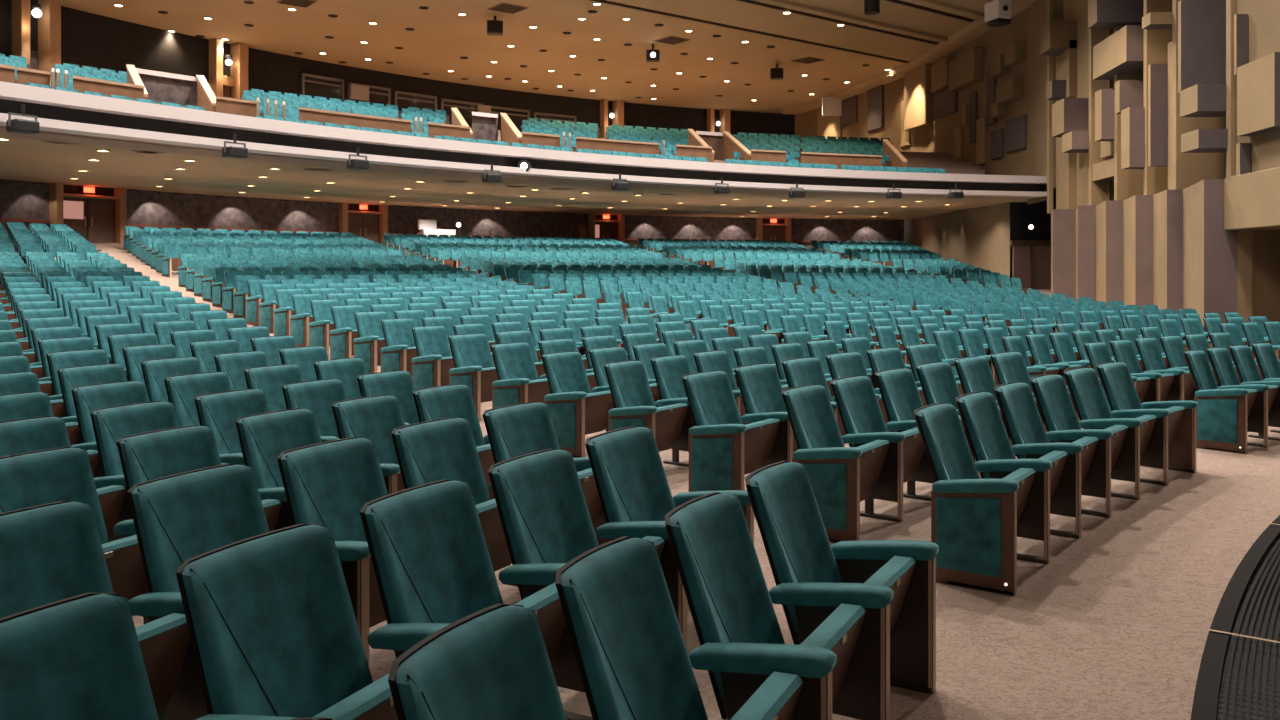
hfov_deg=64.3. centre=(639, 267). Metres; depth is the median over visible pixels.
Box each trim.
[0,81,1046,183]
[0,113,1046,196]
[761,0,947,41]
[783,0,1034,114]
[912,0,984,18]
[1047,0,1052,213]
[1089,29,1113,205]
[1114,26,1143,200]
[1144,0,1171,194]
[1172,0,1224,189]
[1226,0,1236,176]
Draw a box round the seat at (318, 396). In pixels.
[282,379,346,441]
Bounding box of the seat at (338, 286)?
[326,283,351,292]
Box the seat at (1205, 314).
[1204,313,1219,317]
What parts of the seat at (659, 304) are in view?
armrest, backrest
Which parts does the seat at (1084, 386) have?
backrest, armrest, seat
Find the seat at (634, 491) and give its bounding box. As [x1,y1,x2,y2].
[585,426,753,647]
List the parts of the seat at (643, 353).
backrest, armrest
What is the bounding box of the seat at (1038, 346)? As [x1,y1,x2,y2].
[1025,334,1081,385]
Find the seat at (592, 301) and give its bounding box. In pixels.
[572,298,597,324]
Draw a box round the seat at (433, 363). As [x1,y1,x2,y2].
[412,326,454,389]
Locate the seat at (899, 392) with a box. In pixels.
[875,368,964,500]
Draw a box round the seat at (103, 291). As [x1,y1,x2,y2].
[98,286,130,305]
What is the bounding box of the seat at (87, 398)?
[71,381,149,477]
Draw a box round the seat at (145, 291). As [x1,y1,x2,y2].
[140,286,170,298]
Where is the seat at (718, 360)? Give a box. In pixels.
[694,350,748,424]
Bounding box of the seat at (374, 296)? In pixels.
[359,292,384,303]
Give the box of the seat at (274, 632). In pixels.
[176,524,397,719]
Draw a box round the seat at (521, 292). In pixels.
[505,289,526,299]
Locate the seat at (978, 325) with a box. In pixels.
[965,321,989,354]
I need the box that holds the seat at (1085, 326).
[1079,322,1099,341]
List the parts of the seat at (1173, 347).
backrest, armrest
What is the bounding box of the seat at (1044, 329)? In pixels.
[1032,324,1079,362]
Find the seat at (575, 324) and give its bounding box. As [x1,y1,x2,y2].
[563,318,590,355]
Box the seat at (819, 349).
[807,340,871,377]
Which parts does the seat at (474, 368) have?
panel, armrest, backrest, seat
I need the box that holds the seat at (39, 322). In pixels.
[23,317,96,362]
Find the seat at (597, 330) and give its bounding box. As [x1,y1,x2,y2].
[580,325,628,360]
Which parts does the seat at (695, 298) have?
backrest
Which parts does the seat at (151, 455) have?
armrest, backrest, seat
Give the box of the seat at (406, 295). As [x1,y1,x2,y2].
[390,292,415,309]
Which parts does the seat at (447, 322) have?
backrest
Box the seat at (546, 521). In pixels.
[488,449,664,719]
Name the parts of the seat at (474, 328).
backrest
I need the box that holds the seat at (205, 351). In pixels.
[190,339,239,372]
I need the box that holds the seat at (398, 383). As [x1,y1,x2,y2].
[357,370,419,425]
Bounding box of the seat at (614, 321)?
[596,316,623,347]
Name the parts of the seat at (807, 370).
backrest, armrest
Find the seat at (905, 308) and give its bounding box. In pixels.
[894,305,911,316]
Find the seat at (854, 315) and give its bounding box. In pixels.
[846,312,877,341]
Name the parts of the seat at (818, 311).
backrest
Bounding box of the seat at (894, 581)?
[745,461,938,719]
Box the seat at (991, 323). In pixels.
[987,320,1008,335]
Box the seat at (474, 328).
[453,323,494,365]
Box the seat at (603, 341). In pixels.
[582,335,617,372]
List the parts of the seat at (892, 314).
backrest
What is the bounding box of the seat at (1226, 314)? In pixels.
[1224,312,1239,322]
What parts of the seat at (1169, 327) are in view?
backrest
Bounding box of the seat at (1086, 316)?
[1079,311,1097,322]
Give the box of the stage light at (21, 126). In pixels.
[6,104,39,133]
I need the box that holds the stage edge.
[1191,515,1279,719]
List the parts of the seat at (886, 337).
backrest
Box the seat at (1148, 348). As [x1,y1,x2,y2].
[1135,337,1193,400]
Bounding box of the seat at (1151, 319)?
[1145,314,1183,339]
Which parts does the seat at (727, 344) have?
backrest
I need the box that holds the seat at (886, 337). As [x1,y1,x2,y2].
[874,326,909,364]
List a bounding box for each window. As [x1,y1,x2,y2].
[301,73,343,99]
[347,82,390,106]
[394,91,436,111]
[440,98,483,119]
[491,106,529,125]
[533,112,575,123]
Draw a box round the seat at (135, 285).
[130,281,159,292]
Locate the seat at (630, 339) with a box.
[623,332,656,360]
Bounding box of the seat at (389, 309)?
[370,304,401,318]
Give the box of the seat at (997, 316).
[986,313,1033,335]
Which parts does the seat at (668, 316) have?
backrest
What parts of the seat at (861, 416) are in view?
backrest, armrest, seat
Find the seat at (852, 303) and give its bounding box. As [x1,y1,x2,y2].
[849,301,863,312]
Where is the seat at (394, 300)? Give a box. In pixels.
[378,297,405,309]
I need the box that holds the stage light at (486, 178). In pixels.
[482,163,501,182]
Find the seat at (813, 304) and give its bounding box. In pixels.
[810,302,825,307]
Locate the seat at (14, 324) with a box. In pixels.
[0,299,19,329]
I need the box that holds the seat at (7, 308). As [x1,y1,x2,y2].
[3,305,11,311]
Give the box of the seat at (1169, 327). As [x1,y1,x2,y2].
[1158,319,1188,350]
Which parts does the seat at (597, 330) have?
backrest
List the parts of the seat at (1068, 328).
backrest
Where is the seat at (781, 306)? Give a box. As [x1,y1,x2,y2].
[770,303,787,314]
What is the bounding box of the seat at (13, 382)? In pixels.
[0,371,78,444]
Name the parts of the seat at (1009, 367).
backrest, panel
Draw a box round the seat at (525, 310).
[502,306,531,330]
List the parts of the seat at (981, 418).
backrest, armrest, seat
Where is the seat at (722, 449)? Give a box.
[682,370,779,491]
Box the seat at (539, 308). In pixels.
[535,305,563,327]
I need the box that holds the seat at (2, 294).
[0,292,5,297]
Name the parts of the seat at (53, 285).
backrest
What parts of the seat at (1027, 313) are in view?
backrest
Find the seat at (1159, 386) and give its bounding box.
[1109,340,1174,402]
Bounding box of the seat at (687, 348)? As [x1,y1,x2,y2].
[673,339,736,383]
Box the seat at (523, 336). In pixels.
[495,330,544,378]
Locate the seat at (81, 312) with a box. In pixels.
[75,306,116,336]
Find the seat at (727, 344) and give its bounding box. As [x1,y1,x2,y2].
[711,336,743,387]
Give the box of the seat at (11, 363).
[0,355,64,417]
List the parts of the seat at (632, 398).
panel, backrest, armrest, seat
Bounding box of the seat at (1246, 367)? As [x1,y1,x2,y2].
[1228,345,1279,440]
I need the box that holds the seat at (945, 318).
[941,315,962,329]
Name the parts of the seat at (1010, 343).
backrest, panel, armrest, seat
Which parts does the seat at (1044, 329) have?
backrest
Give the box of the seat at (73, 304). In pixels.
[68,299,106,326]
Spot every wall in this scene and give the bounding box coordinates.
[0,0,794,218]
[0,179,903,240]
[136,68,196,105]
[472,112,497,140]
[696,131,722,159]
[795,8,1027,175]
[904,202,1009,276]
[1010,188,1055,284]
[1027,0,1279,308]
[1051,209,1074,297]
[1056,40,1076,208]
[1063,0,1108,206]
[1076,206,1094,300]
[1096,195,1152,308]
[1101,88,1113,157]
[1153,190,1181,317]
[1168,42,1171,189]
[1183,179,1252,326]
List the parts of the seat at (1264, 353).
backrest, armrest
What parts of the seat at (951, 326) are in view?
backrest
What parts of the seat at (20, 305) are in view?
backrest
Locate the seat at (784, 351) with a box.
[771,343,833,396]
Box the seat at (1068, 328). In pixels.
[1056,323,1080,360]
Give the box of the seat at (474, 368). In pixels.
[448,333,497,420]
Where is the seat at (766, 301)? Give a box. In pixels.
[761,298,777,308]
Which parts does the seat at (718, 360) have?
backrest, armrest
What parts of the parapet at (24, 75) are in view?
cap rail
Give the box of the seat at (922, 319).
[918,316,938,340]
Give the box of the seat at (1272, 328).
[1263,321,1279,347]
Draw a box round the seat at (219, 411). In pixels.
[194,389,269,464]
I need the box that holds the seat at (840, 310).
[831,307,850,333]
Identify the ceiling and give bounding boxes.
[0,126,1037,219]
[58,0,993,112]
[592,0,973,62]
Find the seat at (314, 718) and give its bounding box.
[291,717,331,719]
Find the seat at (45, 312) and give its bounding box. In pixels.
[17,308,64,340]
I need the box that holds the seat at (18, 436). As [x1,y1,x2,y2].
[0,416,125,541]
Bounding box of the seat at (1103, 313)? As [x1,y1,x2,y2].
[1099,310,1115,328]
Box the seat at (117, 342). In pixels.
[107,333,158,380]
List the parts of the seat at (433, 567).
armrest, backrest, seat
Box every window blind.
[351,84,368,100]
[478,104,490,117]
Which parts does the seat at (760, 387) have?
backrest, armrest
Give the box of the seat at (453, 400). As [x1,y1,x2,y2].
[413,384,494,499]
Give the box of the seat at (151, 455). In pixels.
[114,425,281,624]
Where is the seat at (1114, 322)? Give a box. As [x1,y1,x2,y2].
[1105,315,1142,339]
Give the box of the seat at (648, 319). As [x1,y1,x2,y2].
[627,314,659,342]
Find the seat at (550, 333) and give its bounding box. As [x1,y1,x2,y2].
[539,328,588,369]
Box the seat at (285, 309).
[273,289,302,335]
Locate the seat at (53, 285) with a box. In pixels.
[50,281,82,308]
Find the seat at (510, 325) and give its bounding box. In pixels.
[491,321,541,361]
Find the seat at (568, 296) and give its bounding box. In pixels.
[552,293,572,303]
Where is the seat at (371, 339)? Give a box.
[353,311,387,373]
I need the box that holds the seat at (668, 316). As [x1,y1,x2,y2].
[658,313,694,339]
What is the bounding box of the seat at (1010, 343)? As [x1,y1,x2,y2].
[1002,336,1058,377]
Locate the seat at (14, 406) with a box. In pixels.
[0,391,98,477]
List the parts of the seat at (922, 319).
backrest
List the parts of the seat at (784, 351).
armrest, backrest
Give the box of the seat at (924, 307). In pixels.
[915,304,931,315]
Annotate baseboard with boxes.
[0,218,49,230]
[127,224,338,234]
[388,233,584,239]
[625,238,752,244]
[791,240,898,245]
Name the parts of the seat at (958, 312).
backrest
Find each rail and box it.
[0,99,1044,191]
[51,68,54,88]
[56,69,59,86]
[64,70,67,87]
[256,98,259,115]
[266,99,269,115]
[274,100,277,116]
[282,101,285,118]
[415,117,416,132]
[420,117,421,132]
[563,132,564,146]
[569,132,570,147]
[663,140,664,154]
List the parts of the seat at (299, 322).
panel, armrest, backrest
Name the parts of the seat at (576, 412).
panel, armrest, backrest, seat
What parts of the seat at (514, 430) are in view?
backrest, armrest, seat, panel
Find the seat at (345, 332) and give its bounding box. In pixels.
[330,305,363,358]
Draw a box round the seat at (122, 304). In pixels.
[116,298,152,322]
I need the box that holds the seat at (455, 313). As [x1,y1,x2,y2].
[432,308,462,324]
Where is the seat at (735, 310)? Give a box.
[729,304,745,325]
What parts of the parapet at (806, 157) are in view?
cap rail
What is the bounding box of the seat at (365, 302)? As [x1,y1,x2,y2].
[345,298,371,311]
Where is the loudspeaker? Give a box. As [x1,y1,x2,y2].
[985,0,1011,26]
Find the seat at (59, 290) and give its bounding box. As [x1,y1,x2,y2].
[55,287,89,315]
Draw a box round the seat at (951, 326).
[943,322,987,356]
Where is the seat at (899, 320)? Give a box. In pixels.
[895,317,925,343]
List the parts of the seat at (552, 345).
backrest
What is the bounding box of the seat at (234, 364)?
[214,351,268,390]
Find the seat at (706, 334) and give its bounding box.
[698,327,728,350]
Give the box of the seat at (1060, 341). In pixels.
[1049,332,1091,367]
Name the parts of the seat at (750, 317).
backrest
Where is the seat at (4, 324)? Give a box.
[0,319,35,363]
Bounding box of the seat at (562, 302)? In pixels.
[541,299,567,317]
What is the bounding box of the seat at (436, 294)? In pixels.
[421,291,444,308]
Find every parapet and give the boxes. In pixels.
[0,64,14,82]
[17,67,49,85]
[73,75,143,99]
[216,96,255,116]
[299,107,410,131]
[428,122,469,137]
[522,132,559,146]
[576,137,658,153]
[676,144,711,161]
[751,149,785,161]
[801,152,881,168]
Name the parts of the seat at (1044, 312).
backrest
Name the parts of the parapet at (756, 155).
cap rail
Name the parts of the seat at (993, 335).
backrest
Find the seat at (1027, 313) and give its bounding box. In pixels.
[1019,307,1052,332]
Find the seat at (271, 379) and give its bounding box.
[244,364,302,411]
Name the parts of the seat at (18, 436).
backrest, seat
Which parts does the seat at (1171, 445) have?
backrest, armrest, panel, armrest, seat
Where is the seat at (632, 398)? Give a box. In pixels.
[604,360,687,451]
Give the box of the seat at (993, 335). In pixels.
[983,327,1032,365]
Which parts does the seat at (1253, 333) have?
backrest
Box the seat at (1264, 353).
[1251,343,1279,432]
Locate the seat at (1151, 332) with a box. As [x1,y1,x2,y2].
[1140,327,1169,368]
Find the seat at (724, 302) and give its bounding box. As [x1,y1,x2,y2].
[720,299,736,323]
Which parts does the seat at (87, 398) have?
armrest, backrest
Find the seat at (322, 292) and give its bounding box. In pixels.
[309,288,335,299]
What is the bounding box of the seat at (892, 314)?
[888,311,923,338]
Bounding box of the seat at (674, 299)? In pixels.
[670,295,700,319]
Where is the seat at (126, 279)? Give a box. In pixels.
[122,276,150,291]
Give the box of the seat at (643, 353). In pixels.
[633,343,668,399]
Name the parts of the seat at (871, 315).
backrest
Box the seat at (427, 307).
[408,302,437,316]
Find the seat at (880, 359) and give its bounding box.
[867,347,926,431]
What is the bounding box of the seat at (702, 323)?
[691,319,719,339]
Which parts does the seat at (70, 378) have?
armrest, backrest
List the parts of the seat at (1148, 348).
backrest, armrest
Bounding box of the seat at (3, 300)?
[0,298,8,304]
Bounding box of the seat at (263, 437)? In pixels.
[235,408,321,529]
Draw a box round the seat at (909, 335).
[898,324,920,350]
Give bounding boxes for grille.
[488,21,501,31]
[771,69,782,76]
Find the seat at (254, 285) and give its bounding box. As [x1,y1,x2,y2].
[245,279,273,325]
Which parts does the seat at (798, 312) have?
backrest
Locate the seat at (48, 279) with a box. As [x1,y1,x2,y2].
[45,276,75,300]
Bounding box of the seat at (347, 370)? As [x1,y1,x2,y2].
[314,358,366,399]
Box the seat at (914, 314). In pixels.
[909,310,925,331]
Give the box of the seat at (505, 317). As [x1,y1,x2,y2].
[496,313,527,330]
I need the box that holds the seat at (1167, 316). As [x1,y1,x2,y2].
[1164,314,1184,340]
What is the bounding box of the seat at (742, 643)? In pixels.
[665,492,865,719]
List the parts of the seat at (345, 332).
panel, armrest, backrest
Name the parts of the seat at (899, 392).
backrest, armrest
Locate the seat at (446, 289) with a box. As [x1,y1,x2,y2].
[432,286,454,295]
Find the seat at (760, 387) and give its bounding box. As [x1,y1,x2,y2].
[734,363,797,466]
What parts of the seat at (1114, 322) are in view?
backrest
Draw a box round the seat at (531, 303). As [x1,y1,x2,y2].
[510,299,536,312]
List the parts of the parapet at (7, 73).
cap rail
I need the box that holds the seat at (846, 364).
[826,352,890,431]
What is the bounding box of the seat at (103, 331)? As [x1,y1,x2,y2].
[95,323,142,363]
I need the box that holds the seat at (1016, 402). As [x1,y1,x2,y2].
[994,382,1098,538]
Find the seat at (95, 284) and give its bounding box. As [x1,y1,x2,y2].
[91,281,121,298]
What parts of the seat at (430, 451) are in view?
backrest, seat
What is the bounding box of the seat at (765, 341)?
[748,334,778,374]
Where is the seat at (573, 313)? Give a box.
[563,310,592,325]
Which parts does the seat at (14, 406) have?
backrest, seat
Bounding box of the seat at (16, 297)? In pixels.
[9,294,50,320]
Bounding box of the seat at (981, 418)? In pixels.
[956,391,1067,563]
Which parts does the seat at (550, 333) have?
backrest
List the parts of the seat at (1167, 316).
backrest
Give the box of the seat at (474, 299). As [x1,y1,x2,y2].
[470,295,492,307]
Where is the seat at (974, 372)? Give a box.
[954,356,1036,454]
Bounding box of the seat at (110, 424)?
[90,401,227,540]
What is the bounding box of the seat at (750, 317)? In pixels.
[741,310,779,339]
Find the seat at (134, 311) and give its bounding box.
[127,305,164,323]
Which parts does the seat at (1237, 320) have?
backrest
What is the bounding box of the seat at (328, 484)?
[277,437,387,664]
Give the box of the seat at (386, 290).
[373,287,397,297]
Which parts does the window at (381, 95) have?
pane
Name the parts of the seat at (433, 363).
panel, armrest, backrest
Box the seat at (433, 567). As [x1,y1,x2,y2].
[360,479,565,663]
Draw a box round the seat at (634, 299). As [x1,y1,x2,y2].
[625,292,653,322]
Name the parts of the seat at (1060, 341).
backrest, armrest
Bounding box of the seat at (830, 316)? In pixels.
[824,313,851,336]
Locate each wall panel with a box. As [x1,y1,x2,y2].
[817,107,841,138]
[822,97,841,115]
[840,95,857,126]
[867,85,883,131]
[901,101,910,146]
[904,63,933,130]
[931,57,955,92]
[934,89,957,120]
[949,47,983,91]
[954,126,962,158]
[962,104,967,125]
[969,91,977,142]
[976,117,986,164]
[986,70,996,125]
[990,54,1010,77]
[990,128,1003,159]
[991,102,1007,117]
[996,78,1023,102]
[1004,42,1025,65]
[1005,114,1026,152]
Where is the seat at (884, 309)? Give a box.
[873,306,890,318]
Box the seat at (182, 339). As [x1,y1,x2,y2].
[170,329,216,356]
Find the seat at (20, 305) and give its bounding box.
[13,301,56,337]
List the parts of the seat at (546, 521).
armrest, backrest, seat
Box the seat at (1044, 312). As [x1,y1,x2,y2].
[1037,307,1057,331]
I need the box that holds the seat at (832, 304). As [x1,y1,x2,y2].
[829,302,844,306]
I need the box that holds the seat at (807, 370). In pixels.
[782,357,845,444]
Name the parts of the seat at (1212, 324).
backrest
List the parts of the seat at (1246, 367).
backrest, armrest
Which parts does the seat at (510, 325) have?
backrest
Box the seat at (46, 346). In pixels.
[38,337,94,395]
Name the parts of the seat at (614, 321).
backrest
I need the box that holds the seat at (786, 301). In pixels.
[781,298,797,312]
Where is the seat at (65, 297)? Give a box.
[61,293,97,317]
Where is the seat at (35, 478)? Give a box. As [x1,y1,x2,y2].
[0,447,147,615]
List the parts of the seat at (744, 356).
backrest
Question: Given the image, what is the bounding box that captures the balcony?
[0,80,984,198]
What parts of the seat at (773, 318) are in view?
backrest, armrest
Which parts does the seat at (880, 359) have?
backrest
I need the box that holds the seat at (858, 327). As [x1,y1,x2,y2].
[848,319,879,348]
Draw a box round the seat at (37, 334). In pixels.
[30,326,109,377]
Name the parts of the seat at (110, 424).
armrest, backrest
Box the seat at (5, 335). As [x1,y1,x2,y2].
[0,329,43,378]
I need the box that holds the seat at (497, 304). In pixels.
[478,300,504,313]
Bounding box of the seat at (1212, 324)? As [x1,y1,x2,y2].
[1203,317,1247,345]
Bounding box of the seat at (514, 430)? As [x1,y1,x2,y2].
[482,402,610,585]
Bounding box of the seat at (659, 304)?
[650,296,668,328]
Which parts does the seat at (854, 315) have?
backrest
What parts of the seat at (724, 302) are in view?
backrest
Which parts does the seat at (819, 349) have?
backrest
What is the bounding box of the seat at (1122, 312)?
[1119,310,1135,327]
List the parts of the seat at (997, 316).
backrest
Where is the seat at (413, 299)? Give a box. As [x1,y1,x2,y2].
[410,297,434,302]
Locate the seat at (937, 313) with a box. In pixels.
[929,309,945,329]
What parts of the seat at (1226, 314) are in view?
backrest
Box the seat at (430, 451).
[391,417,511,571]
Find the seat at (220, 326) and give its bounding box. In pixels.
[207,318,246,339]
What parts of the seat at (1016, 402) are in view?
backrest, armrest, seat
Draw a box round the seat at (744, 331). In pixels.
[733,325,762,346]
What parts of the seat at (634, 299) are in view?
backrest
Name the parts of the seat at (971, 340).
backrest, armrest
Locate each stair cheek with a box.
[126,64,147,98]
[196,75,215,111]
[451,108,472,138]
[500,113,521,145]
[688,129,714,161]
[723,131,750,160]
[883,139,906,166]
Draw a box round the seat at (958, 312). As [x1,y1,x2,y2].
[949,309,988,328]
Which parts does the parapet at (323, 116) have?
cap rail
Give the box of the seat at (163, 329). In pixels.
[153,320,196,344]
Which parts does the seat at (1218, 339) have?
backrest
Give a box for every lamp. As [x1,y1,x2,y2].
[32,4,41,17]
[225,54,231,65]
[609,110,613,117]
[716,118,720,125]
[864,0,879,14]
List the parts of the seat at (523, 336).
backrest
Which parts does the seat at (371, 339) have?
panel, armrest, backrest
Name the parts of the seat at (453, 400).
backrest, seat, armrest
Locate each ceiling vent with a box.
[41,140,74,143]
[132,150,166,153]
[276,0,317,7]
[303,168,330,170]
[445,180,467,182]
[488,3,528,13]
[506,185,526,187]
[550,188,569,189]
[654,36,689,44]
[791,57,824,63]
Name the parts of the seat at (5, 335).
backrest, seat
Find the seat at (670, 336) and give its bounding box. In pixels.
[661,330,693,355]
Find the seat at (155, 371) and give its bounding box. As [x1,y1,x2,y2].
[141,357,201,401]
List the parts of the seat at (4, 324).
backrest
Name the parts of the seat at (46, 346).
armrest, backrest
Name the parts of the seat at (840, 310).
backrest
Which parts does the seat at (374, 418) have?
backrest, armrest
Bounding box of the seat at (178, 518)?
[127,464,341,719]
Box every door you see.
[12,0,60,79]
[49,183,126,243]
[209,38,247,99]
[338,203,387,244]
[588,214,624,242]
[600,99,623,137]
[707,108,729,135]
[756,218,790,241]
[1010,240,1050,288]
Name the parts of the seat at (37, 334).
armrest, backrest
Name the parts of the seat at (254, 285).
panel, armrest, backrest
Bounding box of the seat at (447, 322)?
[422,316,454,353]
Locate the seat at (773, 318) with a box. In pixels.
[764,309,801,343]
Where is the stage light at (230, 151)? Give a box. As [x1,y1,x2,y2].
[222,133,247,158]
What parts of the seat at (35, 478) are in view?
backrest, number plate, seat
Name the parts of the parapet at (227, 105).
cap rail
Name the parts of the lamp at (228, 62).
globe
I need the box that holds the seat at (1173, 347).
[1160,336,1217,400]
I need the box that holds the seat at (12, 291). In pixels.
[6,288,45,312]
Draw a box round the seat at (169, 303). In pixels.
[161,297,195,312]
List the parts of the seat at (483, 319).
backrest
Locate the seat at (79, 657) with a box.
[0,593,158,719]
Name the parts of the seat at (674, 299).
backrest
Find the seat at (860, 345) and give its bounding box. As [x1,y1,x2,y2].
[841,337,911,388]
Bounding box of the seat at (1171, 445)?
[1096,362,1197,485]
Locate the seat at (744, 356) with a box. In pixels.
[733,346,788,389]
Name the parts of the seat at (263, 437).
armrest, backrest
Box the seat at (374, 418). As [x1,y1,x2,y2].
[332,395,404,494]
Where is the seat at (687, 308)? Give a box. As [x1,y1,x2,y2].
[677,300,697,334]
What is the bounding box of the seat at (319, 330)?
[309,299,338,358]
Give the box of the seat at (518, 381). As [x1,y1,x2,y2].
[491,342,550,408]
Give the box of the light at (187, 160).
[183,159,196,161]
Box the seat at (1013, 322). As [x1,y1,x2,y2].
[1009,319,1029,332]
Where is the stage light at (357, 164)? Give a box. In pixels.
[347,147,368,169]
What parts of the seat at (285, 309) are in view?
panel, armrest, backrest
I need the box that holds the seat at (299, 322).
[290,294,319,346]
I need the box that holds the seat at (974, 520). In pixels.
[914,403,1035,595]
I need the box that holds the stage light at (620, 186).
[611,172,628,190]
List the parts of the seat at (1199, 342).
backrest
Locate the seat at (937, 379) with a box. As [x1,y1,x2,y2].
[916,362,1001,476]
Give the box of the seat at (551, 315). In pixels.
[530,311,560,327]
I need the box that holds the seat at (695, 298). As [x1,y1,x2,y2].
[690,295,704,318]
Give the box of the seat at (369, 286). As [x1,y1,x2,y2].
[357,283,380,291]
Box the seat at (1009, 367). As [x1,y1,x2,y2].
[990,351,1079,455]
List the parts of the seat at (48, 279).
backrest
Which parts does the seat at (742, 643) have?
backrest, armrest, seat, number plate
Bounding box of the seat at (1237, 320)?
[1226,317,1269,345]
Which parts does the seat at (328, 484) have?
backrest, armrest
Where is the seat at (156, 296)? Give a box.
[150,291,181,304]
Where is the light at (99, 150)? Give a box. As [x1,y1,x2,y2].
[95,149,110,151]
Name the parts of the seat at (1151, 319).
backrest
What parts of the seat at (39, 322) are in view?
backrest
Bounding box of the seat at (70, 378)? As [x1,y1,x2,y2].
[57,363,126,443]
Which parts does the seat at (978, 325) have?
backrest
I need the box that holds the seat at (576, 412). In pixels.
[542,351,614,457]
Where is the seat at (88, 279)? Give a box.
[85,276,113,292]
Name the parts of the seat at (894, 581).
backrest, armrest, armrest, seat, number plate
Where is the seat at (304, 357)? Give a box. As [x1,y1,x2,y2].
[279,346,328,380]
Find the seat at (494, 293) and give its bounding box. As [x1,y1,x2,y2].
[478,290,500,299]
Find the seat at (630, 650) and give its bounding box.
[555,536,802,719]
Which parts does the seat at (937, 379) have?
backrest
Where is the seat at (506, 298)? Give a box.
[498,294,520,305]
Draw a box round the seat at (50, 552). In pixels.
[0,501,189,719]
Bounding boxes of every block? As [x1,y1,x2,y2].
[1040,20,1076,55]
[1046,80,1065,99]
[1052,98,1088,136]
[1062,131,1088,152]
[1088,0,1143,28]
[1092,158,1113,180]
[1093,25,1143,79]
[1095,89,1114,140]
[1115,80,1143,113]
[1121,107,1144,168]
[1142,12,1171,28]
[1148,64,1167,166]
[1178,0,1225,92]
[1180,84,1226,116]
[1181,129,1227,152]
[1224,167,1279,229]
[1234,14,1247,74]
[1236,143,1250,174]
[1237,52,1279,135]
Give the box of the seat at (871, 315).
[867,312,900,340]
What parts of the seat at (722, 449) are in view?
backrest, panel, armrest, seat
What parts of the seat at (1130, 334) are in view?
backrest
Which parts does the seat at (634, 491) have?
backrest, armrest, panel, armrest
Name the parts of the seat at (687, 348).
backrest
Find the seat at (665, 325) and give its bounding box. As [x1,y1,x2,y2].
[655,321,685,343]
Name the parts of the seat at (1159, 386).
backrest, armrest, seat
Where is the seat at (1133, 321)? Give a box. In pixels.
[1125,315,1142,336]
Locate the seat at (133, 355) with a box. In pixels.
[122,344,177,382]
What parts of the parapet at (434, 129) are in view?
cap rail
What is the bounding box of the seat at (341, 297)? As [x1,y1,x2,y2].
[326,293,352,305]
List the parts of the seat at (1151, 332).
backrest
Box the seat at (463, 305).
[444,301,471,314]
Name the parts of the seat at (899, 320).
backrest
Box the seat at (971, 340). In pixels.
[958,328,998,385]
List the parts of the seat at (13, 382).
backrest, seat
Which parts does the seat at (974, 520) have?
backrest, panel, armrest, seat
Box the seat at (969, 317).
[964,314,984,327]
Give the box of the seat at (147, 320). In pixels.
[139,312,179,333]
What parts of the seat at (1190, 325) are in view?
backrest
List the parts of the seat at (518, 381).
panel, armrest, backrest, seat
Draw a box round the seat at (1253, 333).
[1241,322,1279,363]
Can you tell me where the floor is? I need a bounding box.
[92,243,1279,719]
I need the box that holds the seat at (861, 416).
[831,375,924,521]
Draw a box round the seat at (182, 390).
[164,372,231,426]
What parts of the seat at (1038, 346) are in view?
backrest, armrest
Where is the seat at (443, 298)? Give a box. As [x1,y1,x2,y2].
[440,296,464,308]
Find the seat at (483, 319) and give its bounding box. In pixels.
[460,314,495,352]
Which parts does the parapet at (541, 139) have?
cap rail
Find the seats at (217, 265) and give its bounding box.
[0,53,1206,331]
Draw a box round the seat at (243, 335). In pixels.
[227,326,269,351]
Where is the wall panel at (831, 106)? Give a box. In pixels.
[822,97,841,115]
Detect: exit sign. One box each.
[81,186,94,193]
[358,204,367,209]
[602,215,609,218]
[769,219,776,222]
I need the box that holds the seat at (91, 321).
[84,314,128,348]
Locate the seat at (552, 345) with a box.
[538,338,597,392]
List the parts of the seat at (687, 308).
backrest, armrest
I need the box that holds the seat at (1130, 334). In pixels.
[1117,328,1168,367]
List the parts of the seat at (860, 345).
backrest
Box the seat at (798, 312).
[787,308,824,331]
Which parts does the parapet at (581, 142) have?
cap rail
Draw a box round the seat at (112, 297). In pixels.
[107,292,140,313]
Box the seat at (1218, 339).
[1209,332,1279,379]
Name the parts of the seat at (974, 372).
backrest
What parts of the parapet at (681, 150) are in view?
cap rail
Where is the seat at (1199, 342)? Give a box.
[1184,334,1240,386]
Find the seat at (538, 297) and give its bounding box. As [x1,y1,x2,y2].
[525,294,547,304]
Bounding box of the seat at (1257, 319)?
[1248,316,1268,338]
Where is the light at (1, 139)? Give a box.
[0,138,10,140]
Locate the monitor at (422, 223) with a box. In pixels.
[418,219,436,229]
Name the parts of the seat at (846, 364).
backrest, armrest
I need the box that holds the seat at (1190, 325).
[1181,318,1212,347]
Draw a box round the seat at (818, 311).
[809,308,845,334]
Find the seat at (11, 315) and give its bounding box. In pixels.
[7,312,15,319]
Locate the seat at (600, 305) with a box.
[597,303,627,323]
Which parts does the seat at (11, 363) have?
backrest, seat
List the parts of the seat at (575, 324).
backrest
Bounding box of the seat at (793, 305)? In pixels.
[790,303,807,313]
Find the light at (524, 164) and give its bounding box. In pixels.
[518,160,531,171]
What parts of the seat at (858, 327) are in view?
backrest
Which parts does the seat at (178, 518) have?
armrest, backrest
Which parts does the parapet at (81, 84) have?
cap rail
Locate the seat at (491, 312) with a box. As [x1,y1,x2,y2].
[468,307,496,322]
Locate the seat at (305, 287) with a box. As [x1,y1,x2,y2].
[294,283,319,293]
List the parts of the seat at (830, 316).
backrest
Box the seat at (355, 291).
[342,287,367,298]
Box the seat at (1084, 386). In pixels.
[1063,367,1156,499]
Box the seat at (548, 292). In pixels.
[531,289,552,298]
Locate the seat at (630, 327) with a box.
[619,323,650,352]

